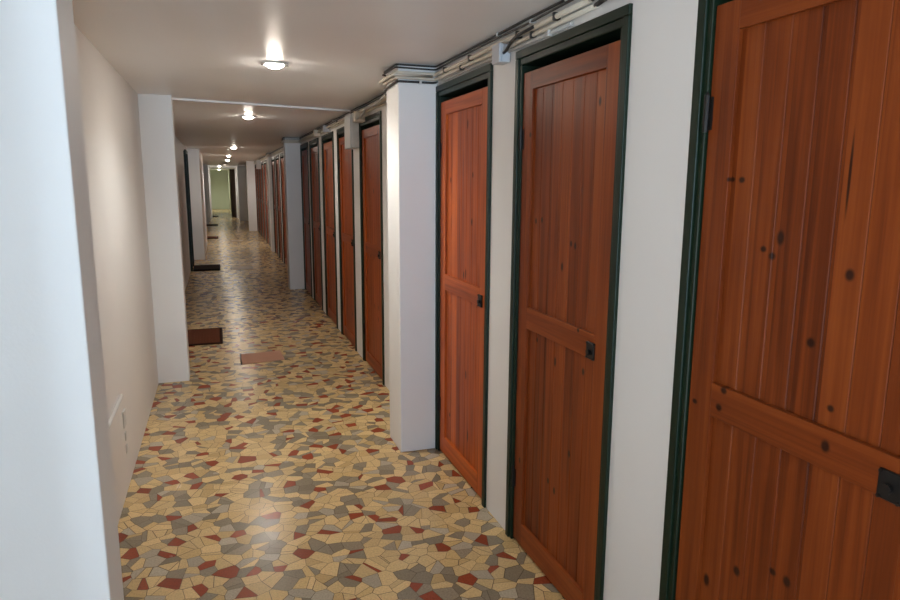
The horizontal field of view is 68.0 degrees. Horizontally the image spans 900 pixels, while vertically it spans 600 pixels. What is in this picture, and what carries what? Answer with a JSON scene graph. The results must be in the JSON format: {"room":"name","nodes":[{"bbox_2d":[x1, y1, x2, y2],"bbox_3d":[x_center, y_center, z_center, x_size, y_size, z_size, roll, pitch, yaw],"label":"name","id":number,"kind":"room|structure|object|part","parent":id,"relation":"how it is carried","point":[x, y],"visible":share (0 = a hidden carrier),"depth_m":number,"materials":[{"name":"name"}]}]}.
{"room":"basement storage corridor","nodes":[
{"label":"basement storage corridor","id":0,"kind":"room"},
{"bbox_2d":[0,0,123,599],"bbox_3d":[-0.890,0.196,1.461,0.218,2.098,0.175,-3,11,-19],"label":"pillar","id":1,"kind":"structure","parent":0,"point":[59,537],"depth_m":1.38,"materials":[{"name":"white paint"}]},
{"bbox_2d":[74,24,190,523],"bbox_3d":[-7.163,-2.898,18.840,0.150,2.098,37.300,-3,11,-19],"label":"wall","id":2,"kind":"structure","parent":0,"point":[109,104],"depth_m":3.44,"materials":[{"name":"white paint"}]},
{"bbox_2d":[108,394,123,428],"bbox_3d":[-1.290,0.595,2.394,0.020,0.019,1.680,-3,11,-19],"label":"conduit","id":3,"kind":"object","parent":2,"relation":"attached to","point":[118,402],"visible":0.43,"depth_m":2.96,"materials":[{"name":"white plastic"}]},
{"bbox_2d":[122,408,126,428],"bbox_3d":[-1.595,0.580,3.273,0.010,0.085,0.070,-3,11,-19],"label":"wall socket","id":4,"kind":"object","parent":2,"relation":"attached to","point":[124,410],"visible":1,"depth_m":3.25,"materials":[{"name":"white plastic"}]},
{"bbox_2d":[183,149,193,270],"bbox_3d":[-4.526,-1.538,11.441,0.138,2.013,0.797,-3,11,-19],"label":"door","id":5,"kind":"structure","parent":2,"relation":"in","point":[185,152],"depth_m":11.20,"materials":[{"name":"green paint"}]},
{"bbox_2d":[138,94,189,382],"bbox_3d":[-2.112,-0.426,4.954,0.218,2.098,0.180,-3,11,-19],"label":"pillar","id":6,"kind":"structure","parent":0,"point":[156,113],"depth_m":4.87,"materials":[{"name":"white paint"}]},
{"bbox_2d":[187,149,206,259],"bbox_3d":[-5.405,-2.097,14.344,0.203,2.098,3.480,-3,11,-19],"label":"pillar","id":7,"kind":"structure","parent":0,"point":[195,161],"depth_m":12.77,"materials":[{"name":"white paint"}]},
{"bbox_2d":[203,164,208,223],"bbox_3d":[-8.645,-3.734,23.544,0.163,2.098,0.300,-3,11,-19],"label":"pillar","id":8,"kind":"structure","parent":0,"point":[204,165],"depth_m":23.42,"materials":[{"name":"white paint"}]},
{"bbox_2d":[210,170,229,208],"bbox_3d":[-12.295,-6.029,36.469,1.807,2.098,0.100,-3,11,-19],"label":"wall","id":9,"kind":"structure","parent":0,"point":[218,178],"depth_m":36.33,"materials":[{"name":"green paint"}]},
{"bbox_2d":[206,165,248,220],"bbox_3d":[-8.859,-4.265,26.555,1.747,2.098,2.220,-3,11,-19],"label":"wall partition","id":10,"kind":"structure","parent":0,"point":[241,179],"depth_m":25.70,"materials":[{"name":"white paint"}]},
{"bbox_2d":[208,166,237,217],"bbox_3d":[-9.332,-4.432,27.487,1.060,2.098,0.160,-3,11,-19],"label":"door frame","id":11,"kind":"structure","parent":10,"relation":"attached to","point":[209,167],"depth_m":27.33,"materials":[{"name":"white paint"}]},
{"bbox_2d":[229,169,236,217],"bbox_3d":[-9.132,-4.483,28.042,0.092,1.990,0.760,-6,12,-32],"label":"door","id":12,"kind":"structure","parent":10,"relation":"in","point":[232,171],"depth_m":28.01,"materials":[{"name":"brown wood"}]},
{"bbox_2d":[228,169,231,210],"bbox_3d":[-11.259,-5.792,35.154,0.717,2.098,3.100,-3,11,-19],"label":"wall","id":13,"kind":"structure","parent":0,"point":[228,169],"depth_m":33.84,"materials":[{"name":"green paint"}]},
{"bbox_2d":[246,161,256,230],"bbox_3d":[-6.079,-3.176,20.459,0.245,2.098,0.260,-3,11,-19],"label":"pillar","id":14,"kind":"structure","parent":0,"point":[250,167],"depth_m":20.34,"materials":[{"name":"white paint"}]},
{"bbox_2d":[267,153,274,251],"bbox_3d":[-3.878,-2.107,14.452,0.056,2.098,0.470,-3,11,-19],"label":"pillar","id":15,"kind":"structure","parent":0,"point":[269,167],"depth_m":14.30,"materials":[{"name":"white paint"}]},
{"bbox_2d":[283,137,304,288],"bbox_3d":[-2.193,-1.208,9.395,0.215,2.098,0.260,-3,11,-19],"label":"pillar","id":16,"kind":"structure","parent":0,"point":[291,151],"depth_m":9.28,"materials":[{"name":"white paint"}]},
{"bbox_2d":[72,0,560,169],"bbox_3d":[-4.206,-3.169,14.079,2.707,0.120,48.000,-3,11,-19],"label":"ceiling","id":17,"kind":"structure","parent":0,"point":[337,53],"depth_m":3.05,"materials":[{"name":"white paint"}]},
{"bbox_2d":[240,115,255,118],"bbox_3d":[-1.874,-1.693,6.198,0.140,0.028,0.140,-3,11,-19],"label":"recessed light","id":18,"kind":"object","parent":17,"relation":"in","point":[243,116],"visible":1,"depth_m":6.16,"materials":[{"name":"glass"}]},
{"bbox_2d":[172,98,351,111],"bbox_3d":[-1.433,-1.535,5.263,1.448,0.016,0.032,-6,12,-33],"label":"trim","id":19,"kind":"structure","parent":17,"relation":"attached to","point":[178,99],"depth_m":5.21,"materials":[{"name":"white paint"}]},
{"bbox_2d":[261,61,288,68],"bbox_3d":[-0.897,-1.198,3.416,0.140,0.028,0.140,-3,11,-19],"label":"recessed light","id":20,"kind":"object","parent":17,"relation":"in","point":[271,64],"visible":1,"depth_m":3.38,"materials":[{"name":"white glass"}]},
{"bbox_2d":[118,209,565,599],"bbox_3d":[-4.266,-1.041,14.437,2.607,0.001,48.000,-3,11,-19],"label":"floor","id":21,"kind":"structure","parent":0,"point":[287,479],"depth_m":3.35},
{"bbox_2d":[187,328,222,345],"bbox_3d":[-2.455,0.357,6.504,0.455,0.014,0.690,-3,11,-19],"label":"doormat","id":22,"kind":"object","parent":21,"relation":"on","point":[207,336],"visible":0.7,"depth_m":6.48,"materials":[{"name":"brown fabric"}]},
{"bbox_2d":[193,264,219,270],"bbox_3d":[-4.240,-0.564,11.651,0.435,0.026,0.680,-3,11,-19],"label":"doormat","id":23,"kind":"object","parent":21,"relation":"on","point":[196,267],"visible":1,"depth_m":11.57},
{"bbox_2d":[207,236,217,238],"bbox_3d":[-6.448,-1.676,17.911,0.440,0.022,0.600,-3,11,-19],"label":"doormat","id":24,"kind":"object","parent":21,"relation":"on","point":[208,237],"visible":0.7,"depth_m":17.80,"materials":[{"name":"black fabric"}]},
{"bbox_2d":[231,266,252,269],"bbox_3d":[-3.654,-0.567,11.727,0.386,0.013,0.440,-3,11,-19],"label":"access cover","id":25,"kind":"object","parent":21,"relation":"on","point":[235,267],"visible":1,"depth_m":11.75,"materials":[{"name":"grey metal"}]},
{"bbox_2d":[240,350,284,364],"bbox_3d":[-1.629,0.492,5.775,0.364,0.013,0.370,-3,11,-19],"label":"access cover","id":26,"kind":"object","parent":21,"relation":"on","point":[249,358],"visible":1,"depth_m":5.75,"materials":[{"name":"ceramic"}]},
{"bbox_2d":[386,63,437,451],"bbox_3d":[-0.210,-0.199,3.729,0.215,2.098,0.255,-3,11,-19],"label":"pillar","id":27,"kind":"structure","parent":0,"point":[411,107],"depth_m":3.62,"materials":[{"name":"white paint"}]},
{"bbox_2d":[384,80,437,91],"bbox_3d":[-0.215,-1.139,3.558,0.223,0.028,0.422,-3,11,-19],"label":"cable","id":28,"kind":"object","parent":27,"relation":"attached to","point":[420,82],"visible":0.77,"depth_m":3.43,"materials":[{"name":"black rubber"}]},
{"bbox_2d":[257,0,697,599],"bbox_3d":[-2.190,-1.297,9.907,0.130,2.098,38.300,-3,11,-19],"label":"wall","id":29,"kind":"structure","parent":0,"point":[663,38],"depth_m":1.92,"materials":[{"name":"white paint"}]},
{"bbox_2d":[255,164,258,231],"bbox_3d":[-5.705,-3.022,19.897,0.112,1.993,0.757,-3,11,-19],"label":"door","id":30,"kind":"structure","parent":29,"relation":"in","point":[255,164],"depth_m":20.08,"materials":[{"name":"green paint"}]},
{"bbox_2d":[256,160,260,168],"bbox_3d":[-4.967,-3.519,17.328,0.120,0.234,0.184,-3,11,-19],"label":"box","id":31,"kind":"object","parent":29,"relation":"attached to","point":[258,162],"visible":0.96,"depth_m":17.25,"materials":[{"name":"white plastic"}]},
{"bbox_2d":[257,169,261,235],"bbox_3d":[-5.369,-2.851,18.939,0.112,1.993,0.757,-3,11,-19],"label":"door","id":32,"kind":"structure","parent":29,"relation":"in","point":[257,169],"depth_m":19.15,"materials":[{"name":"green paint"}]},
{"bbox_2d":[259,169,263,238],"bbox_3d":[-5.037,-2.682,17.989,0.112,1.993,0.757,-3,11,-19],"label":"door","id":33,"kind":"structure","parent":29,"relation":"in","point":[260,181],"depth_m":18.17,"materials":[{"name":"green paint"}]},
{"bbox_2d":[261,161,266,241],"bbox_3d":[-4.702,-2.512,17.030,0.112,1.993,0.757,-3,11,-19],"label":"door","id":34,"kind":"structure","parent":29,"relation":"in","point":[262,166],"depth_m":17.21,"materials":[{"name":"brown wood"}]},
{"bbox_2d":[264,160,269,245],"bbox_3d":[-4.369,-2.343,16.081,0.112,1.993,0.757,-3,11,-19],"label":"door","id":35,"kind":"structure","parent":29,"relation":"in","point":[265,169],"depth_m":16.24,"materials":[{"name":"green paint"}]},
{"bbox_2d":[266,160,270,246],"bbox_3d":[-4.034,-2.172,15.122,0.112,1.993,0.757,-3,11,-19],"label":"door","id":36,"kind":"structure","parent":29,"relation":"in","point":[266,160],"depth_m":15.43,"materials":[{"name":"green paint"}]},
{"bbox_2d":[271,156,278,255],"bbox_3d":[-3.572,-1.937,13.800,0.112,1.993,0.757,-3,11,-19],"label":"door","id":37,"kind":"structure","parent":29,"relation":"in","point":[272,158],"depth_m":13.95,"materials":[{"name":"brown wood"}]},
{"bbox_2d":[275,155,282,261],"bbox_3d":[-3.243,-1.770,12.860,0.112,1.993,0.757,-3,11,-19],"label":"door","id":38,"kind":"structure","parent":29,"relation":"in","point":[277,165],"depth_m":13.00,"materials":[{"name":"green paint"}]},
{"bbox_2d":[280,153,286,264],"bbox_3d":[-2.910,-1.601,11.910,0.112,1.993,0.757,-3,11,-19],"label":"door","id":39,"kind":"structure","parent":29,"relation":"in","point":[281,154],"depth_m":12.10,"materials":[{"name":"green paint"}]},
{"bbox_2d":[300,142,312,296],"bbox_3d":[-1.885,-1.079,8.978,0.112,1.993,0.757,-3,11,-19],"label":"door","id":40,"kind":"structure","parent":29,"relation":"in","point":[304,147],"depth_m":9.07,"materials":[{"name":"green paint"}]},
{"bbox_3d":[-1.913,-0.156,9.133,0.035,0.098,0.502,-3,11,-19],"label":"rail","id":41,"kind":"part","parent":40,"relation":"part of","materials":[{"name":"brown wood"}]},
{"bbox_2d":[309,138,322,310],"bbox_3d":[-1.575,-0.922,8.094,0.112,1.993,0.757,-3,11,-19],"label":"door","id":42,"kind":"structure","parent":29,"relation":"in","point":[313,144],"depth_m":8.18,"materials":[{"name":"green paint"}]},
{"bbox_3d":[-1.593,-1.786,7.934,0.035,0.066,0.502,-3,11,-19],"label":"rail","id":43,"kind":"part","parent":42,"relation":"part of","materials":[{"name":"brown wood"}]},
{"bbox_3d":[-1.598,-0.904,8.089,0.035,0.084,0.502,-3,11,-19],"label":"rail","id":44,"kind":"part","parent":42,"relation":"part of","materials":[{"name":"brown wood"}]},
{"bbox_3d":[-1.603,0.001,8.248,0.035,0.098,0.502,-3,11,-19],"label":"rail","id":45,"kind":"part","parent":42,"relation":"part of","materials":[{"name":"brown wood"}]},
{"bbox_2d":[313,130,320,136],"bbox_3d":[-1.481,-1.854,7.424,0.070,0.071,0.124,-3,11,-19],"label":"junction box","id":46,"kind":"object","parent":29,"relation":"attached to","point":[315,134],"visible":0.88,"depth_m":7.37,"materials":[{"name":"beige plastic"}]},
{"bbox_2d":[322,125,330,131],"bbox_3d":[-1.253,-1.736,6.772,0.070,0.066,0.084,-3,11,-19],"label":"junction box","id":47,"kind":"object","parent":29,"relation":"attached to","point":[324,128],"visible":0.91,"depth_m":6.74,"materials":[{"name":"grey plastic"}]},
{"bbox_2d":[321,131,337,327],"bbox_3d":[-1.238,-0.750,7.130,0.112,1.993,0.757,-3,11,-19],"label":"door","id":48,"kind":"structure","parent":29,"relation":"in","point":[327,140],"depth_m":7.20,"materials":[{"name":"brown wood"}]},
{"bbox_3d":[-1.256,-1.614,6.971,0.035,0.066,0.502,-3,11,-19],"label":"rail","id":49,"kind":"part","parent":48,"relation":"part of","materials":[{"name":"brown wood"}]},
{"bbox_3d":[-1.261,-0.733,7.126,0.035,0.084,0.502,-3,11,-19],"label":"rail","id":50,"kind":"part","parent":48,"relation":"part of","materials":[{"name":"brown wood"}]},
{"bbox_3d":[-1.266,0.172,7.285,0.035,0.098,0.502,-3,11,-19],"label":"rail","id":51,"kind":"part","parent":48,"relation":"part of","materials":[{"name":"brown wood"}]},
{"bbox_2d":[253,73,433,163],"bbox_3d":[-3.096,-2.624,11.719,0.228,0.029,17.896,-3,11,-19],"label":"cable","id":52,"kind":"object","parent":29,"relation":"attached to","point":[381,82],"visible":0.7,"depth_m":3.51,"materials":[{"name":"beige plastic"}]},
{"bbox_2d":[336,127,356,350],"bbox_3d":[-0.913,-0.585,6.199,0.112,1.993,0.757,-3,11,-19],"label":"door","id":53,"kind":"structure","parent":29,"relation":"in","point":[345,167],"depth_m":6.27,"materials":[{"name":"brown wood"}]},
{"bbox_3d":[-0.930,-1.448,6.040,0.035,0.066,0.502,-3,11,-19],"label":"rail","id":54,"kind":"part","parent":53,"relation":"part of","materials":[{"name":"brown wood"}]},
{"bbox_3d":[-0.935,-0.567,6.195,0.035,0.084,0.502,-3,11,-19],"label":"rail","id":55,"kind":"part","parent":53,"relation":"part of","materials":[{"name":"brown wood"}]},
{"bbox_3d":[-0.941,0.338,6.354,0.035,0.098,0.502,-3,11,-19],"label":"rail","id":56,"kind":"part","parent":53,"relation":"part of","materials":[{"name":"brown wood"}]},
{"bbox_2d":[344,113,358,148],"bbox_3d":[-0.804,-1.381,5.484,0.085,0.272,0.254,-3,11,-19],"label":"box","id":57,"kind":"object","parent":29,"relation":"attached to","point":[351,130],"visible":0.88,"depth_m":5.38,"materials":[{"name":"white plastic"}]},
{"bbox_3d":[-0.838,-1.380,5.472,0.012,0.272,0.254,-3,11,-19],"label":"box lid","id":58,"kind":"part","parent":57,"relation":"part of","materials":[{"name":"white plastic"}]},
{"bbox_2d":[352,111,365,122],"bbox_3d":[-0.699,-1.414,5.160,0.092,0.084,0.094,-3,11,-19],"label":"junction box","id":59,"kind":"object","parent":29,"relation":"attached to","point":[355,114],"visible":0.92,"depth_m":5.13,"materials":[{"name":"beige plastic"}]},
{"bbox_3d":[-0.730,-1.413,5.149,0.028,0.084,0.094,-3,11,-19],"label":"box lid","id":60,"kind":"part","parent":59,"relation":"part of","materials":[{"name":"beige plastic"}]},
{"bbox_2d":[357,93,386,118],"bbox_3d":[-0.559,-1.349,4.675,0.021,0.086,0.916,-3,11,-19],"label":"cable","id":61,"kind":"object","parent":59,"relation":"attached to","point":[384,94],"visible":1,"depth_m":4.57,"materials":[{"name":"grey plastic"}]},
{"bbox_2d":[359,95,386,115],"bbox_3d":[-0.539,-1.359,4.680,0.019,0.066,0.916,-3,11,-19],"label":"cable","id":62,"kind":"object","parent":59,"relation":"attached to","point":[385,97],"visible":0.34,"depth_m":4.49,"materials":[{"name":"beige plastic"}]},
{"bbox_2d":[359,111,384,384],"bbox_3d":[-0.566,-0.408,5.208,0.112,1.993,0.757,-3,11,-19],"label":"door","id":63,"kind":"structure","parent":29,"relation":"in","point":[370,131],"depth_m":5.23,"materials":[{"name":"brown wood"}]},
{"bbox_3d":[-0.583,-1.272,5.048,0.035,0.066,0.502,-3,11,-19],"label":"rail","id":64,"kind":"part","parent":63,"relation":"part of","materials":[{"name":"brown wood"}]},
{"bbox_3d":[-0.589,-0.391,5.203,0.035,0.084,0.502,-3,11,-19],"label":"rail","id":65,"kind":"part","parent":63,"relation":"part of","materials":[{"name":"brown wood"}]},
{"bbox_3d":[-0.594,0.514,5.363,0.035,0.098,0.502,-3,11,-19],"label":"rail","id":66,"kind":"part","parent":63,"relation":"part of","materials":[{"name":"brown wood"}]},
{"bbox_2d":[254,0,567,161],"bbox_3d":[-1.084,-1.667,6.038,0.232,0.016,30.100,-3,11,-19],"label":"cable","id":67,"kind":"object","parent":29,"relation":"attached to","point":[498,34],"visible":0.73,"depth_m":3.01,"materials":[{"name":"black rubber"}]},
{"bbox_2d":[255,0,573,161],"bbox_3d":[-1.087,-1.650,6.040,0.237,0.017,30.100,-3,11,-19],"label":"cable","id":68,"kind":"object","parent":29,"relation":"attached to","point":[531,21],"visible":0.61,"depth_m":2.88,"materials":[{"name":"black rubber"}]},
{"bbox_2d":[254,0,592,162],"bbox_3d":[-2.830,-2.514,11.024,0.238,0.026,19.400,-3,11,-19],"label":"cable","id":69,"kind":"object","parent":29,"relation":"attached to","point":[556,16],"visible":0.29,"depth_m":2.62,"materials":[{"name":"beige plastic"}]},
{"bbox_2d":[254,4,599,163],"bbox_3d":[-2.822,-2.487,11.010,0.234,0.023,19.440,-3,11,-19],"label":"cable","id":70,"kind":"object","parent":29,"relation":"attached to","point":[533,34],"visible":0.56,"depth_m":2.83,"materials":[{"name":"beige plastic"}]},
{"bbox_2d":[435,63,492,507],"bbox_3d":[0.093,-0.073,3.323,0.112,1.993,0.757,-3,11,-19],"label":"door","id":71,"kind":"structure","parent":29,"relation":"in","point":[464,103],"depth_m":3.29,"materials":[{"name":"brown wood"}]},
{"bbox_3d":[0.066,0.850,3.478,0.035,0.098,0.502,-3,11,-19],"label":"rail","id":72,"kind":"part","parent":71,"relation":"part of","materials":[{"name":"brown wood"}]},
{"bbox_3d":[0.071,-0.055,3.318,0.035,0.084,0.502,-3,11,-19],"label":"rail","id":73,"kind":"part","parent":71,"relation":"part of","materials":[{"name":"brown wood"}]},
{"bbox_3d":[0.076,-0.937,3.163,0.035,0.066,0.502,-3,11,-19],"label":"rail","id":74,"kind":"part","parent":71,"relation":"part of","materials":[{"name":"brown wood"}]},
{"bbox_3d":[0.135,0.004,3.065,0.016,0.056,0.048,-3,11,-19],"label":"lock plate","id":75,"kind":"part","parent":71,"relation":"part of","materials":[{"name":"black metal"}]},
{"bbox_2d":[492,42,510,64],"bbox_3d":[0.203,-0.972,2.640,0.052,0.074,0.079,-3,11,-19],"label":"junction box","id":76,"kind":"object","parent":29,"relation":"attached to","point":[498,58],"visible":0.95,"depth_m":2.61,"materials":[{"name":"grey plastic"}]},
{"bbox_3d":[0.185,-0.971,2.634,0.012,0.074,0.079,-3,11,-19],"label":"box lid","id":77,"kind":"part","parent":76,"relation":"part of","materials":[{"name":"grey plastic"}]},
{"bbox_2d":[502,25,533,53],"bbox_3d":[0.254,-0.968,2.487,0.016,0.059,0.246,-4,11,-21],"label":"cable","id":78,"kind":"object","parent":76,"relation":"attached to","point":[515,37],"visible":1,"depth_m":2.50,"materials":[{"name":"black rubber"}]},
{"bbox_2d":[441,21,573,81],"bbox_3d":[0.177,-1.000,2.763,0.021,0.020,1.320,-3,11,-19],"label":"cable","id":79,"kind":"object","parent":29,"relation":"attached to","point":[550,33],"visible":0.98,"depth_m":2.48,"materials":[{"name":"grey plastic"}]},
{"bbox_2d":[505,3,632,599],"bbox_3d":[0.420,0.093,2.389,0.112,1.993,0.757,-3,11,-19],"label":"door","id":80,"kind":"structure","parent":29,"relation":"in","point":[572,85],"depth_m":2.32,"materials":[{"name":"brown wood"}]},
{"bbox_3d":[0.392,1.016,2.543,0.035,0.098,0.502,-3,11,-19],"label":"rail","id":81,"kind":"part","parent":80,"relation":"part of","materials":[{"name":"brown wood"}]},
{"bbox_3d":[0.398,0.111,2.384,0.035,0.084,0.502,-3,11,-19],"label":"rail","id":82,"kind":"part","parent":80,"relation":"part of","materials":[{"name":"brown wood"}]},
{"bbox_3d":[0.403,-0.770,2.229,0.035,0.066,0.502,-3,11,-19],"label":"rail","id":83,"kind":"part","parent":80,"relation":"part of","materials":[{"name":"brown wood"}]},
{"bbox_3d":[0.451,0.165,2.161,0.016,0.056,0.048,-3,11,-19],"label":"lock plate","id":84,"kind":"part","parent":80,"relation":"part of","materials":[{"name":"black metal"}]},
{"bbox_2d":[594,0,606,6],"bbox_3d":[2.174,-0.003,-2.962,0.020,0.023,10.671,-3,11,-19],"label":"wire","id":85,"kind":"object","parent":29,"relation":"attached to","point":[598,3],"visible":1,"depth_m":1.98,"materials":[{"name":"black rubber"}]},
{"bbox_2d":[659,0,899,599],"bbox_3d":[0.761,0.267,1.416,0.112,1.993,0.757,-3,11,-19],"label":"door","id":86,"kind":"structure","parent":29,"relation":"in","point":[783,483],"depth_m":1.40,"materials":[{"name":"brown wood"}]},
{"bbox_3d":[0.761,0.267,1.416,0.112,1.993,0.757,-3,11,-19],"label":"frame","id":87,"kind":"part","parent":86,"relation":"part of","materials":[{"name":"green paint"}]},
{"bbox_3d":[0.743,-0.597,1.256,0.035,0.066,0.502,-3,11,-19],"label":"rail","id":88,"kind":"part","parent":86,"relation":"part of","materials":[{"name":"brown wood"}]},
{"bbox_3d":[0.738,0.284,1.411,0.035,0.084,0.502,-3,11,-19],"label":"rail","id":89,"kind":"part","parent":86,"relation":"part of","materials":[{"name":"brown wood"}]},
{"bbox_3d":[0.788,0.336,1.198,0.016,0.056,0.048,-3,11,-19],"label":"lock plate","id":90,"kind":"part","parent":86,"relation":"part of","materials":[{"name":"black metal"}]}
]}

